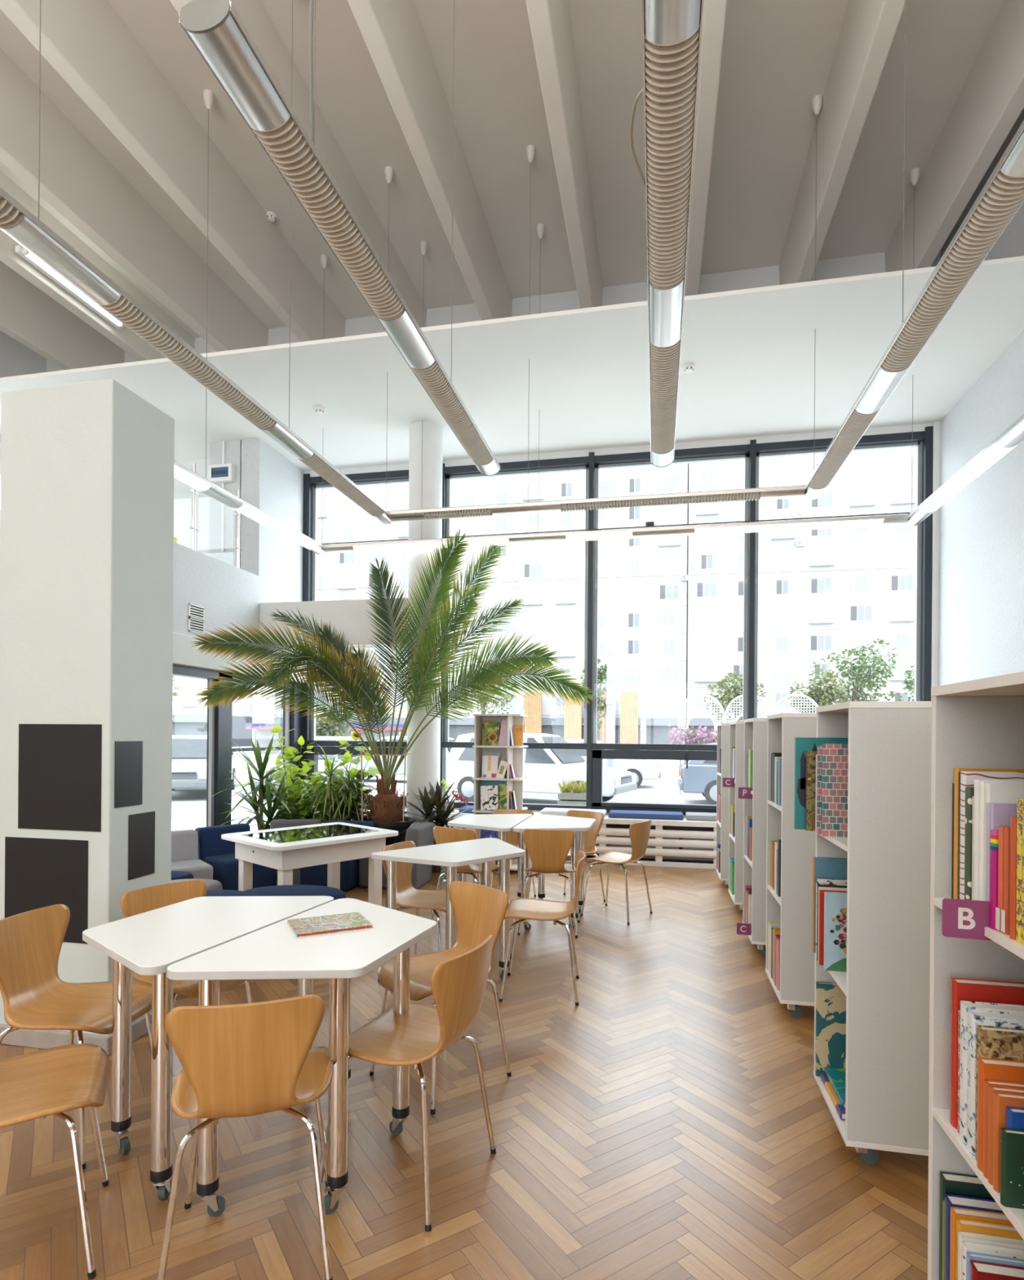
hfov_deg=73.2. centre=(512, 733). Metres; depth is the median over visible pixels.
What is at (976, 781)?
book
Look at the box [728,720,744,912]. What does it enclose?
bookcase
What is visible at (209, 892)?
pouf
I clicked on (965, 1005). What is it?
book
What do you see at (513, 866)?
shelf
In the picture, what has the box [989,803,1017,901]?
book
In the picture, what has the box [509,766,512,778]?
book
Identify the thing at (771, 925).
book
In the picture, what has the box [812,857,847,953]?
book
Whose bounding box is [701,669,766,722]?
tree
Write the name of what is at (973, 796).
book
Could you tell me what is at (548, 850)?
chair
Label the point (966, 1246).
book
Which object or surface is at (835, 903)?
book
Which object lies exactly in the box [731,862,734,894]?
book
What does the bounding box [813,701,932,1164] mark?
bookcase
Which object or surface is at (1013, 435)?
pendant lamp
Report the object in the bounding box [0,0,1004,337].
ceiling
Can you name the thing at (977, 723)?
bookcase
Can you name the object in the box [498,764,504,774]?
picture
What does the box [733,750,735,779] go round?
book
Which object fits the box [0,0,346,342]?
ceiling beam
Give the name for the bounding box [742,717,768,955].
bookcase
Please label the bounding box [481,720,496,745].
book
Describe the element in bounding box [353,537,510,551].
diffuser
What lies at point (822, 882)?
book
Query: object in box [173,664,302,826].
window
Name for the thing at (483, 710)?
tree
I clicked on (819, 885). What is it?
book
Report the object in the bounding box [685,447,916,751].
apartment block
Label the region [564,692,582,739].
panel
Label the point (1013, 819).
book
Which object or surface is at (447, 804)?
pot
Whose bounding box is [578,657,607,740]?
tree
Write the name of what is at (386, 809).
date palm
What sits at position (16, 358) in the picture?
wall
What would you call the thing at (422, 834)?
seat
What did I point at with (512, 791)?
book
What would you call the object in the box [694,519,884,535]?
diffuser
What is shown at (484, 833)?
book
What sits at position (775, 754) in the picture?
book
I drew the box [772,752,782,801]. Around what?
book
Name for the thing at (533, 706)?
panel
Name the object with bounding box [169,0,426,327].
ceiling beam
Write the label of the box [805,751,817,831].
book
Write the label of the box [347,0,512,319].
ceiling beam
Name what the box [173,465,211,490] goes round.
diffuser
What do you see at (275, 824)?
seat
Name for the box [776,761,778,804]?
book
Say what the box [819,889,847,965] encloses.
book
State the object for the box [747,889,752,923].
book
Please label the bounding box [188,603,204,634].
air vent
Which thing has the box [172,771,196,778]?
grille
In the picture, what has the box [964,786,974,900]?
book
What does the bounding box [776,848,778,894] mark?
book
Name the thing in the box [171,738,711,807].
street
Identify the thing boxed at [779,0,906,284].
ceiling beam
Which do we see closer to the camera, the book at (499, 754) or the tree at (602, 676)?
the book at (499, 754)
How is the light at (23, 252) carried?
attached to the ceiling beam at (125, 338)
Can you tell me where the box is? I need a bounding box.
[208,440,235,551]
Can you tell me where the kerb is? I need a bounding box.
[171,769,679,810]
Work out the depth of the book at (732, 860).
5.93 m
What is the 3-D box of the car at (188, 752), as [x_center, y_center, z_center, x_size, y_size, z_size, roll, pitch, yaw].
[-8.168,0.787,17.649,1.736,1.499,4.310,0,0,-16]
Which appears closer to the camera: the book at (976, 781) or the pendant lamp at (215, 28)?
the book at (976, 781)
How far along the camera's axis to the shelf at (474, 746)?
7.17 m
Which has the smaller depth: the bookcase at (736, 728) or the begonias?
the bookcase at (736, 728)
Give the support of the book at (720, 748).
on the bookcase at (723, 729)
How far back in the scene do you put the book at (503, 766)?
7.21 m
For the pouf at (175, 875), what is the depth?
5.29 m
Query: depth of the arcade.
36.39 m
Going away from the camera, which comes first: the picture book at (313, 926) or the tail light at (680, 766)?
the picture book at (313, 926)
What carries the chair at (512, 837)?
on the floor
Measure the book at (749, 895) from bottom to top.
0.250 m
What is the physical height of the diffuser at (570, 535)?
0.052 m
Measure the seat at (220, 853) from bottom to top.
0.575 m
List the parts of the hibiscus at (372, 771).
stem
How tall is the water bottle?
0.385 m
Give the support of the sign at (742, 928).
attached to the bookcase at (756, 730)
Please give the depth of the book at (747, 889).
4.88 m
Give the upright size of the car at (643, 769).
1.449 m
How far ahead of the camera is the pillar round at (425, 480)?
7.50 m
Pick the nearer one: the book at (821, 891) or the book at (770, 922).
the book at (821, 891)
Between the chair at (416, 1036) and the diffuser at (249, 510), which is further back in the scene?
the diffuser at (249, 510)
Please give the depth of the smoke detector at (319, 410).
7.18 m
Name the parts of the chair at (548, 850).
leg, leg, mounting plate, leg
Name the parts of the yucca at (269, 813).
stem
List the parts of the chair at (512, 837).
leg, leg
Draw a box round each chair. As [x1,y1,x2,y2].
[0,904,151,1169]
[0,1044,110,1279]
[120,880,252,1008]
[157,994,333,1279]
[320,934,496,1231]
[368,880,511,1114]
[377,840,445,981]
[431,826,498,919]
[481,808,536,897]
[498,850,586,1005]
[517,828,580,937]
[538,809,605,909]
[580,819,653,924]
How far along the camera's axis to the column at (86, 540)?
3.16 m
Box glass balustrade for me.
[173,462,242,568]
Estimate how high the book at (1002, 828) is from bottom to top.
0.200 m
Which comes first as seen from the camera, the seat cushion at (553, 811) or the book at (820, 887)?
the book at (820, 887)
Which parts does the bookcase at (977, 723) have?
panel, shelf, shelf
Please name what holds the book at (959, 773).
on the bookcase at (977, 723)
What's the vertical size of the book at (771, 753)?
0.270 m
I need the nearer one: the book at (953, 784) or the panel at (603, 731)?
the book at (953, 784)
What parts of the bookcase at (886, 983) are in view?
panel, shelf, shelf, panel, panel, panel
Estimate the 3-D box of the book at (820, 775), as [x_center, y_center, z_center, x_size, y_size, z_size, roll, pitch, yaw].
[1.261,0.212,2.582,0.219,0.335,0.013,0,0,12]
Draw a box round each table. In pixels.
[82,896,333,1199]
[167,897,436,1217]
[221,822,398,906]
[371,837,525,978]
[448,813,532,898]
[513,813,595,930]
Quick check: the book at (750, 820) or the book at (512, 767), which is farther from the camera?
the book at (512, 767)
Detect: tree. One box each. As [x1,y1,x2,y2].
[172,675,181,722]
[315,702,352,736]
[450,653,515,715]
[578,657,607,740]
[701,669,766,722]
[787,668,849,712]
[808,638,904,704]
[902,665,915,701]
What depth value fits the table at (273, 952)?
2.08 m
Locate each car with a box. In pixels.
[171,735,236,790]
[252,736,368,799]
[364,736,455,779]
[445,733,637,801]
[564,738,661,787]
[678,742,717,804]
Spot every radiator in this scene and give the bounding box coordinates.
[313,806,716,869]
[593,835,713,861]
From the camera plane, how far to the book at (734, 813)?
5.82 m
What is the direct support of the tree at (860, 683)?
on the street
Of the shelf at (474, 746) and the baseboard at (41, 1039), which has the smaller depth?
the baseboard at (41, 1039)
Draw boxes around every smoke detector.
[266,211,276,222]
[315,406,324,414]
[683,363,695,373]
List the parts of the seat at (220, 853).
backrest, seat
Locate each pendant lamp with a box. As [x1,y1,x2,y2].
[0,0,1023,524]
[173,88,1023,555]
[178,0,500,475]
[630,0,703,467]
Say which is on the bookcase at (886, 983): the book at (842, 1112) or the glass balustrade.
the book at (842, 1112)
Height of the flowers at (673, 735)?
1.915 m
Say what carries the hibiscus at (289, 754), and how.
on the floor
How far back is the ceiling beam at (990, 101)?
5.61 m
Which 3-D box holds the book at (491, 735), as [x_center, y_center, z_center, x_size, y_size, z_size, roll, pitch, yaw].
[-0.216,0.000,7.320,0.160,0.250,0.042,0,0,12]
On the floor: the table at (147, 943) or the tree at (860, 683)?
the table at (147, 943)
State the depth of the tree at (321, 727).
35.41 m
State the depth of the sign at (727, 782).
5.62 m
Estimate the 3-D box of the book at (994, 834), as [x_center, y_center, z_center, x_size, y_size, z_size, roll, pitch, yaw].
[1.008,0.283,1.321,0.160,0.190,0.024,0,0,12]
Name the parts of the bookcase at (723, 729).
panel, panel, panel, panel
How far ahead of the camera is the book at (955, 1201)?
1.51 m
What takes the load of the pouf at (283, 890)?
on the floor
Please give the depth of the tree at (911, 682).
42.32 m
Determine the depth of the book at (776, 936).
3.70 m
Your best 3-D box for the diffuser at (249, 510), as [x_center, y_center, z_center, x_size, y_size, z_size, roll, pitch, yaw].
[-2.333,-2.042,6.841,0.158,0.052,1.370,0,0,12]
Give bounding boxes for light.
[15,244,124,328]
[679,765,682,778]
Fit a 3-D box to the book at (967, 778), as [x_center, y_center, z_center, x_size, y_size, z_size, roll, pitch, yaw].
[1.103,0.231,1.496,0.230,0.295,0.028,0,0,12]
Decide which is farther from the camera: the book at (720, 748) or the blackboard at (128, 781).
the book at (720, 748)
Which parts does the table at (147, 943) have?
leg, leg, leg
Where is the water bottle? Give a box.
[440,866,446,879]
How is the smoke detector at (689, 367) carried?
attached to the ceiling at (751, 350)
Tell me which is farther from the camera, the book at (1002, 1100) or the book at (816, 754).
the book at (816, 754)
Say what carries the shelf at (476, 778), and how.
attached to the bookcase at (514, 754)
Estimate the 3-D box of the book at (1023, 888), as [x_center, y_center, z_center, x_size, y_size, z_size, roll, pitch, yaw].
[1.002,0.249,1.213,0.180,0.258,0.018,0,0,12]
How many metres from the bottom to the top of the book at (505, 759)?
0.226 m
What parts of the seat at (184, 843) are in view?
backrest, seat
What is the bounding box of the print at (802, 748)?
[797,742,817,808]
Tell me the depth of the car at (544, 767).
15.54 m
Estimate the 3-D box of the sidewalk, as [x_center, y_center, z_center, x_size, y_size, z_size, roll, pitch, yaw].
[-17.456,1.486,14.289,280.000,0.100,3.970,0,0,12]
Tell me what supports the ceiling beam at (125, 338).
attached to the ceiling at (777, 55)
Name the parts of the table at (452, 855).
leg, leg, leg, leg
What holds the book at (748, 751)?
on the bookcase at (756, 730)
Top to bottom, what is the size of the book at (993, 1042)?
0.270 m
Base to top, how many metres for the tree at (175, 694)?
6.042 m
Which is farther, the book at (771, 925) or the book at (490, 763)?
the book at (490, 763)
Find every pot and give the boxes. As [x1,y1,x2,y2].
[355,816,416,844]
[431,838,440,872]
[444,801,453,810]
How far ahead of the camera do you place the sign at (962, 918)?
1.36 m
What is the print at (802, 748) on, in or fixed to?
attached to the book at (802, 744)
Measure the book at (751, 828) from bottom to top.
0.220 m
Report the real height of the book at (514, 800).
0.201 m
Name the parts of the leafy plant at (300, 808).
stem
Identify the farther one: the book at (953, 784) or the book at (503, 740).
the book at (503, 740)
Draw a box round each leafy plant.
[263,777,337,822]
[326,770,377,821]
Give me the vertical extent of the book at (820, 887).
0.286 m
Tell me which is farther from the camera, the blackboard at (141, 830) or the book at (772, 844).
the book at (772, 844)
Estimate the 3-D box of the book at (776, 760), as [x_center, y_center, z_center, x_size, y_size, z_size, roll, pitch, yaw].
[1.544,0.254,3.784,0.190,0.255,0.060,0,0,12]
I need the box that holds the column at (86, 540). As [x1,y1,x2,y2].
[0,378,174,1035]
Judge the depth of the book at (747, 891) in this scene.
4.82 m
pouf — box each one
[171,871,193,879]
[171,879,222,889]
[205,889,250,896]
[244,884,346,900]
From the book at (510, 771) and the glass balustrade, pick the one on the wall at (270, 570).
the glass balustrade
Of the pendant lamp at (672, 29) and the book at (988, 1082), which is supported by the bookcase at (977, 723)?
the book at (988, 1082)
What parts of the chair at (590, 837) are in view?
leg, leg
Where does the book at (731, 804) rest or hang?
on the bookcase at (736, 728)
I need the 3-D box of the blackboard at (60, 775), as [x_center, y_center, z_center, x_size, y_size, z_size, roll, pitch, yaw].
[-2.061,0.196,3.136,0.444,0.482,0.004,0,0,12]
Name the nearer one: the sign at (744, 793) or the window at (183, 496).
the sign at (744, 793)
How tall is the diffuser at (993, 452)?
0.052 m
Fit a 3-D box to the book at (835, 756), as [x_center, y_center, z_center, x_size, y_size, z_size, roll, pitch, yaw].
[1.255,0.208,2.527,0.219,0.343,0.013,0,0,12]
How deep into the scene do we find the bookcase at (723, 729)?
6.47 m
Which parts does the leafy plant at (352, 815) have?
stem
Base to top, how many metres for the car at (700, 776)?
1.419 m
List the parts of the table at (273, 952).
leg, leg, leg, leg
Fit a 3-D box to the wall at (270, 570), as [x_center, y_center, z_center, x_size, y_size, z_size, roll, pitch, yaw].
[-3.406,-2.181,7.203,0.650,2.470,3.900,0,0,12]
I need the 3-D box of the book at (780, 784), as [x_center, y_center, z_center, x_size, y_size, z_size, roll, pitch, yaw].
[1.522,0.257,3.679,0.190,0.250,0.050,0,0,12]
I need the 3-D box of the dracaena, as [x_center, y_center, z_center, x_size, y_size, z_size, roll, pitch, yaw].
[-1.825,0.764,7.304,0.945,1.344,0.849,0,0,12]
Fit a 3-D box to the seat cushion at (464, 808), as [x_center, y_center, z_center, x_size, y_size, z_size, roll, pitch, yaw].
[-0.406,0.902,8.226,0.390,0.060,0.340,0,0,12]
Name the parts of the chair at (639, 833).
leg, leg, leg, leg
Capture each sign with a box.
[723,777,734,786]
[737,923,751,935]
[738,786,752,799]
[942,897,993,941]
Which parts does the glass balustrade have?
post, post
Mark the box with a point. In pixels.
(223, 473)
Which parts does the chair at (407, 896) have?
leg, leg, leg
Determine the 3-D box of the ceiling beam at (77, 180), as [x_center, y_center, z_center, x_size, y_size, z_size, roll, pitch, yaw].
[-4.756,-4.977,2.152,0.214,0.740,14.250,0,0,12]
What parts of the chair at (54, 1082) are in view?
leg, leg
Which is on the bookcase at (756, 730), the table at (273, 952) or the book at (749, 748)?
the book at (749, 748)
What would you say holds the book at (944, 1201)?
on the bookcase at (977, 723)
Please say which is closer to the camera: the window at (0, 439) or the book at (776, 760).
the book at (776, 760)
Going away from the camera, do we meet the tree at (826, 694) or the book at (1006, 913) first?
the book at (1006, 913)
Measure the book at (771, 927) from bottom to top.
0.270 m
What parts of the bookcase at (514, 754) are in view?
panel, panel, panel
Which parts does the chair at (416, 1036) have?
leg, leg, leg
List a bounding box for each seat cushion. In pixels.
[458,805,474,813]
[540,807,606,817]
[608,809,684,820]
[685,812,716,821]
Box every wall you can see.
[0,330,46,537]
[46,249,941,862]
[173,438,304,658]
[938,107,1023,685]
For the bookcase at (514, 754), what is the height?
1.655 m
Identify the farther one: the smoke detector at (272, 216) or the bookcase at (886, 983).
the smoke detector at (272, 216)
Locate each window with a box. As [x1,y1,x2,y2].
[0,439,0,478]
[173,458,209,555]
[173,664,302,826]
[301,426,933,814]
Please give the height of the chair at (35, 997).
0.771 m
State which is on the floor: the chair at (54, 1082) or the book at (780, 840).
the chair at (54, 1082)
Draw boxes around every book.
[287,911,373,937]
[480,785,498,810]
[480,829,497,838]
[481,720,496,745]
[481,752,501,775]
[481,755,498,777]
[481,780,505,795]
[484,722,499,746]
[495,760,507,781]
[497,719,507,746]
[498,783,506,808]
[503,757,507,777]
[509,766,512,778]
[510,728,514,746]
[510,764,515,778]
[510,790,515,808]
[511,791,517,809]
[514,724,523,746]
[717,844,720,870]
[718,851,720,872]
[719,748,719,773]
[719,795,719,822]
[720,748,721,773]
[720,795,721,822]
[729,857,734,891]
[731,804,735,834]
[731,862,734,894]
[732,805,735,835]
[733,748,736,777]
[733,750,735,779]
[733,812,735,836]
[744,884,752,923]
[745,888,752,923]
[746,754,747,787]
[746,815,752,855]
[746,819,748,857]
[746,890,747,923]
[747,751,749,787]
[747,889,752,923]
[748,748,753,787]
[748,818,752,858]
[748,894,751,924]
[749,827,752,860]
[750,750,753,787]
[768,920,781,972]
[769,924,781,975]
[770,753,772,800]
[770,840,778,886]
[771,844,773,888]
[771,927,773,978]
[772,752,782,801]
[773,753,782,802]
[773,844,774,890]
[773,928,781,982]
[774,756,782,803]
[774,841,778,892]
[774,934,780,986]
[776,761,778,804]
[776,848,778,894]
[776,938,780,990]
[777,758,782,805]
[777,839,781,897]
[794,737,848,829]
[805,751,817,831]
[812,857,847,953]
[815,754,817,832]
[815,981,846,1076]
[816,879,847,958]
[817,745,822,834]
[817,884,847,960]
[817,886,847,963]
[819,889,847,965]
[820,1071,845,1120]
[822,743,848,837]
[823,891,847,972]
[824,1066,846,1108]
[939,1171,994,1279]
[942,1200,945,1279]
[944,1194,1004,1279]
[950,977,1023,1129]
[950,1206,1013,1279]
[951,783,955,898]
[953,768,1023,898]
[955,1217,1023,1279]
[957,772,960,899]
[957,1009,960,1133]
[958,1231,1023,1279]
[960,771,1023,899]
[960,1000,1023,1146]
[962,1241,1023,1279]
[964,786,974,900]
[966,1251,1023,1279]
[967,1008,1023,1157]
[970,1260,1023,1279]
[972,795,974,900]
[973,779,1023,900]
[973,817,974,900]
[975,1025,1023,1160]
[977,1057,1023,1172]
[978,781,1023,901]
[983,1079,1023,1179]
[984,782,1023,901]
[986,802,1017,901]
[988,1085,1023,1186]
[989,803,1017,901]
[989,829,999,930]
[993,1091,1023,1193]
[995,826,1004,933]
[1000,1127,1023,1209]
[1001,826,1010,935]
[1006,1106,1023,1129]
[1009,816,1017,940]
[1016,798,1023,942]
[1022,800,1023,945]
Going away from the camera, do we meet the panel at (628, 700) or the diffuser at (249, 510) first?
the diffuser at (249, 510)
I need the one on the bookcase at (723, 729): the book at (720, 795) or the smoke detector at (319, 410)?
the book at (720, 795)
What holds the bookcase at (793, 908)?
on the floor
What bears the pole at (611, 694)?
on the street
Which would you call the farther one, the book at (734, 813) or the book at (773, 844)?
the book at (734, 813)
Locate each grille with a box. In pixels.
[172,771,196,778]
[620,775,631,784]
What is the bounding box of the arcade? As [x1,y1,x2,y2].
[677,693,818,764]
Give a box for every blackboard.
[4,836,88,943]
[17,724,102,831]
[114,741,142,808]
[128,811,155,879]
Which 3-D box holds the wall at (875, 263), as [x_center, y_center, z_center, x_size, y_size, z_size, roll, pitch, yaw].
[-1.073,-1.958,8.717,12.100,7.000,0.280,0,0,12]
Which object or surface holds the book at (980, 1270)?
on the bookcase at (977, 723)
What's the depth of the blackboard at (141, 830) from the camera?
3.27 m
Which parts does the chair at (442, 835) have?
leg, leg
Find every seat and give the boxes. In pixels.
[171,829,213,879]
[195,822,275,890]
[270,818,322,885]
[300,819,373,891]
[358,822,435,888]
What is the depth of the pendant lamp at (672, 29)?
2.50 m
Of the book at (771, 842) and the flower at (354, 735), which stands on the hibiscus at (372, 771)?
the flower at (354, 735)
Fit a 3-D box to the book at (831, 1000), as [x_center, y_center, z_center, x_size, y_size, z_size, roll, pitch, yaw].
[1.326,1.168,2.703,0.250,0.368,0.020,0,0,12]
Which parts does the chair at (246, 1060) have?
leg, leg, mounting plate, leg, leg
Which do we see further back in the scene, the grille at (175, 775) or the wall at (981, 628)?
the grille at (175, 775)
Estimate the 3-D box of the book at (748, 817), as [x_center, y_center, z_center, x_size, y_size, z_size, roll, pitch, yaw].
[1.768,0.729,4.905,0.190,0.280,0.050,0,0,12]
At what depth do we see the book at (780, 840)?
3.67 m
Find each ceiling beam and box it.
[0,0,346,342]
[0,47,268,351]
[0,170,195,360]
[0,260,124,369]
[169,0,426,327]
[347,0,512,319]
[525,0,603,308]
[684,0,727,296]
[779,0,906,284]
[884,0,1023,271]
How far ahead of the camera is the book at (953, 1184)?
1.55 m
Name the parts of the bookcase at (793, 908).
panel, shelf, shelf, panel, panel, panel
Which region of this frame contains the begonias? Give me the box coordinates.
[441,778,469,811]
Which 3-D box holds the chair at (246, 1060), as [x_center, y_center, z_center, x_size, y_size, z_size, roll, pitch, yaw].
[-0.728,1.060,1.943,0.434,0.771,0.470,0,0,-15]
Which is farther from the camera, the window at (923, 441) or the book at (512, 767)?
the window at (923, 441)
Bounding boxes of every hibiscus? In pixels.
[264,722,318,819]
[302,728,379,822]
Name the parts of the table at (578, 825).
leg, leg, leg, leg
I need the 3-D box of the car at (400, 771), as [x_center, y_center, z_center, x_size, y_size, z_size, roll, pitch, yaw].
[-3.822,0.820,22.763,4.410,1.499,1.736,0,0,12]
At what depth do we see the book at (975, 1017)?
1.41 m
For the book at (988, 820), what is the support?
on the bookcase at (977, 723)
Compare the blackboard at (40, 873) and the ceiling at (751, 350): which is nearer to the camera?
the blackboard at (40, 873)
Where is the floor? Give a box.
[0,857,928,1279]
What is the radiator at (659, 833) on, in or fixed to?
on the floor
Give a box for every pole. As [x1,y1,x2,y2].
[605,545,616,768]
[640,636,646,760]
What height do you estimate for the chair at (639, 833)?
0.771 m
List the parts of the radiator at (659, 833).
rail, post, rail, rail, post, post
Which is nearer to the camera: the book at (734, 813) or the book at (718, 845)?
the book at (734, 813)
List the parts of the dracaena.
stem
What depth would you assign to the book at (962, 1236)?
1.44 m
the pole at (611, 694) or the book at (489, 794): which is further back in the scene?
the pole at (611, 694)
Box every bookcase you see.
[472,714,528,871]
[715,723,729,888]
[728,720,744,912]
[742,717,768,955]
[765,713,817,1017]
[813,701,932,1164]
[928,671,1023,1279]
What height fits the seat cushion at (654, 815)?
0.060 m
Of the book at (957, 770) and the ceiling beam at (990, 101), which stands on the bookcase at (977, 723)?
the book at (957, 770)
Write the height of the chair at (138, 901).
0.771 m
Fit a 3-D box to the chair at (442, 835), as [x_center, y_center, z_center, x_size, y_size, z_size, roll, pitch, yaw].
[-0.324,1.063,5.152,0.434,0.771,0.470,0,0,30]
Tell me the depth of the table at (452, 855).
3.92 m
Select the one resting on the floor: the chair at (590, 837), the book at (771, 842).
the chair at (590, 837)
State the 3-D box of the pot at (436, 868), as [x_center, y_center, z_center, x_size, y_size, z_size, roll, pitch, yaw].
[-0.781,1.274,7.231,0.180,0.340,0.180,0,0,12]
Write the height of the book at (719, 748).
0.240 m
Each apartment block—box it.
[172,675,253,746]
[274,475,517,739]
[515,462,688,751]
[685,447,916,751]
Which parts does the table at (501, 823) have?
leg, leg, leg, leg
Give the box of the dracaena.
[298,744,377,820]
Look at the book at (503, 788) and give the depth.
7.29 m
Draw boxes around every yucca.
[209,733,315,830]
[393,779,473,872]
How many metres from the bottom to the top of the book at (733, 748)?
0.260 m
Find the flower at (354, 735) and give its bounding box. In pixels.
[352,732,362,737]
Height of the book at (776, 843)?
0.270 m
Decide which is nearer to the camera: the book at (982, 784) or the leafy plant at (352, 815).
the book at (982, 784)
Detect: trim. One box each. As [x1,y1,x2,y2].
[173,631,306,683]
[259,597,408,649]
[318,815,714,862]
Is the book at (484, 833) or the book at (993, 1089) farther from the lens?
the book at (484, 833)
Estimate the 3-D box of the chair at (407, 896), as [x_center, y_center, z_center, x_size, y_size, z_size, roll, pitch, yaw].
[-0.516,1.062,4.149,0.470,0.771,0.434,0,0,22]
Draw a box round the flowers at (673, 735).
[667,723,717,795]
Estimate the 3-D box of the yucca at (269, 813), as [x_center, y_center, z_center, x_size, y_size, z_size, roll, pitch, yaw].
[-2.617,0.711,7.366,1.172,1.438,1.204,0,0,-26]
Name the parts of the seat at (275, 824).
seat, backrest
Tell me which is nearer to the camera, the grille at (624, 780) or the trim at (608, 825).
the trim at (608, 825)
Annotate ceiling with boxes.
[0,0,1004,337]
[0,255,1023,471]
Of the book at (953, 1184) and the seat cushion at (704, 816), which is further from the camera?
the seat cushion at (704, 816)
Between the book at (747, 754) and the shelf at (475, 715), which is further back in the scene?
the shelf at (475, 715)
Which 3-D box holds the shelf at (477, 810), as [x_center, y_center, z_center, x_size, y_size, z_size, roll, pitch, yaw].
[-0.123,0.813,7.401,0.520,0.018,0.500,0,0,12]
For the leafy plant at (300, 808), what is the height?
0.966 m
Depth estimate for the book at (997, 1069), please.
1.36 m
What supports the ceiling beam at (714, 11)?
attached to the ceiling at (777, 55)
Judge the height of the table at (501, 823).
0.765 m
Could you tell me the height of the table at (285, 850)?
0.634 m
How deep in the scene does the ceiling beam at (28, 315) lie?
8.34 m
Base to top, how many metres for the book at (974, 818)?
0.200 m
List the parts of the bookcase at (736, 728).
panel, shelf, panel, panel, panel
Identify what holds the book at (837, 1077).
on the book at (842, 1112)
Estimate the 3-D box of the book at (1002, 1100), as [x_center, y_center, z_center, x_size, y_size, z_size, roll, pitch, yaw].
[0.996,0.772,1.286,0.170,0.181,0.019,0,0,12]
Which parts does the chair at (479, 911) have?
leg, leg, leg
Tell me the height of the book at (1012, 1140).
0.135 m
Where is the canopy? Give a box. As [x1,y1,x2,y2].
[245,723,407,754]
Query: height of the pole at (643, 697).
4.950 m
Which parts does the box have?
door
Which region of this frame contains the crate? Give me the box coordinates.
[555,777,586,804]
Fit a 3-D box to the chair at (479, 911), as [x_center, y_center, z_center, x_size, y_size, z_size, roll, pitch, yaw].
[-0.293,1.064,2.930,0.434,0.771,0.470,0,0,45]
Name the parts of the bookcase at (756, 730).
panel, shelf, panel, panel, panel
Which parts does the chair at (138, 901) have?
leg, leg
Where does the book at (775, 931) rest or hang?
on the bookcase at (793, 908)
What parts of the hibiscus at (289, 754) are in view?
stem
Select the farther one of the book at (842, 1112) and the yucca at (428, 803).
the yucca at (428, 803)
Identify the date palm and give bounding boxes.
[192,528,595,844]
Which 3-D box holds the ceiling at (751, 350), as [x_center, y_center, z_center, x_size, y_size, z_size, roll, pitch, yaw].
[-1.269,-3.417,7.336,11.460,0.035,2.770,0,0,12]
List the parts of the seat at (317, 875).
seat, backrest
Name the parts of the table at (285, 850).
leg, leg, leg, leg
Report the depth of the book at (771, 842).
3.92 m
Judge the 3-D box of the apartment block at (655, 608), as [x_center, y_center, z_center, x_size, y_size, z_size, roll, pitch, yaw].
[9.794,-13.225,73.932,17.500,29.800,8.500,0,0,12]
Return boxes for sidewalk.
[171,808,276,831]
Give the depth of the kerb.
23.08 m
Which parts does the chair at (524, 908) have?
leg, leg, leg, leg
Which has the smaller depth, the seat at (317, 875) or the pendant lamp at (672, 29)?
the pendant lamp at (672, 29)
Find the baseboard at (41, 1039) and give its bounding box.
[0,1000,176,1056]
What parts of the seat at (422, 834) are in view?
seat, backrest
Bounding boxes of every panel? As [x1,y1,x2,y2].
[524,692,542,733]
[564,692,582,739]
[598,692,606,743]
[620,692,638,743]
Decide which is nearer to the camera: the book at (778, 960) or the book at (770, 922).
the book at (778, 960)
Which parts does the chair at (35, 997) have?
leg, leg, leg, leg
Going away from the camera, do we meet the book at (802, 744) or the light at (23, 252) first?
the book at (802, 744)
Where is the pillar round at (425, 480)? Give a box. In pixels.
[406,421,443,826]
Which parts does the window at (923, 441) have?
sash, sash, handle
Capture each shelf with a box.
[472,745,528,747]
[472,776,528,781]
[472,807,528,813]
[473,714,528,717]
[496,862,517,870]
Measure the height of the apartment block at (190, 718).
20.300 m
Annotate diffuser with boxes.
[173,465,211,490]
[233,503,317,549]
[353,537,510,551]
[565,531,632,542]
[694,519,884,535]
[920,443,1016,512]
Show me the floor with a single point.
(674, 1122)
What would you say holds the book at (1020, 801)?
on the bookcase at (977, 723)
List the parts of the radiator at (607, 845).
panel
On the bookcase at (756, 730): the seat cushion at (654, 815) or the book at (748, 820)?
the book at (748, 820)
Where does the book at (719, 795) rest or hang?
on the bookcase at (723, 729)
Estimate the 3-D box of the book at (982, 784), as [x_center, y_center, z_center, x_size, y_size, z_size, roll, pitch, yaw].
[1.062,0.238,1.385,0.220,0.281,0.020,0,0,12]
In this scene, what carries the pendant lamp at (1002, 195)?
hanging from the ceiling at (777, 55)

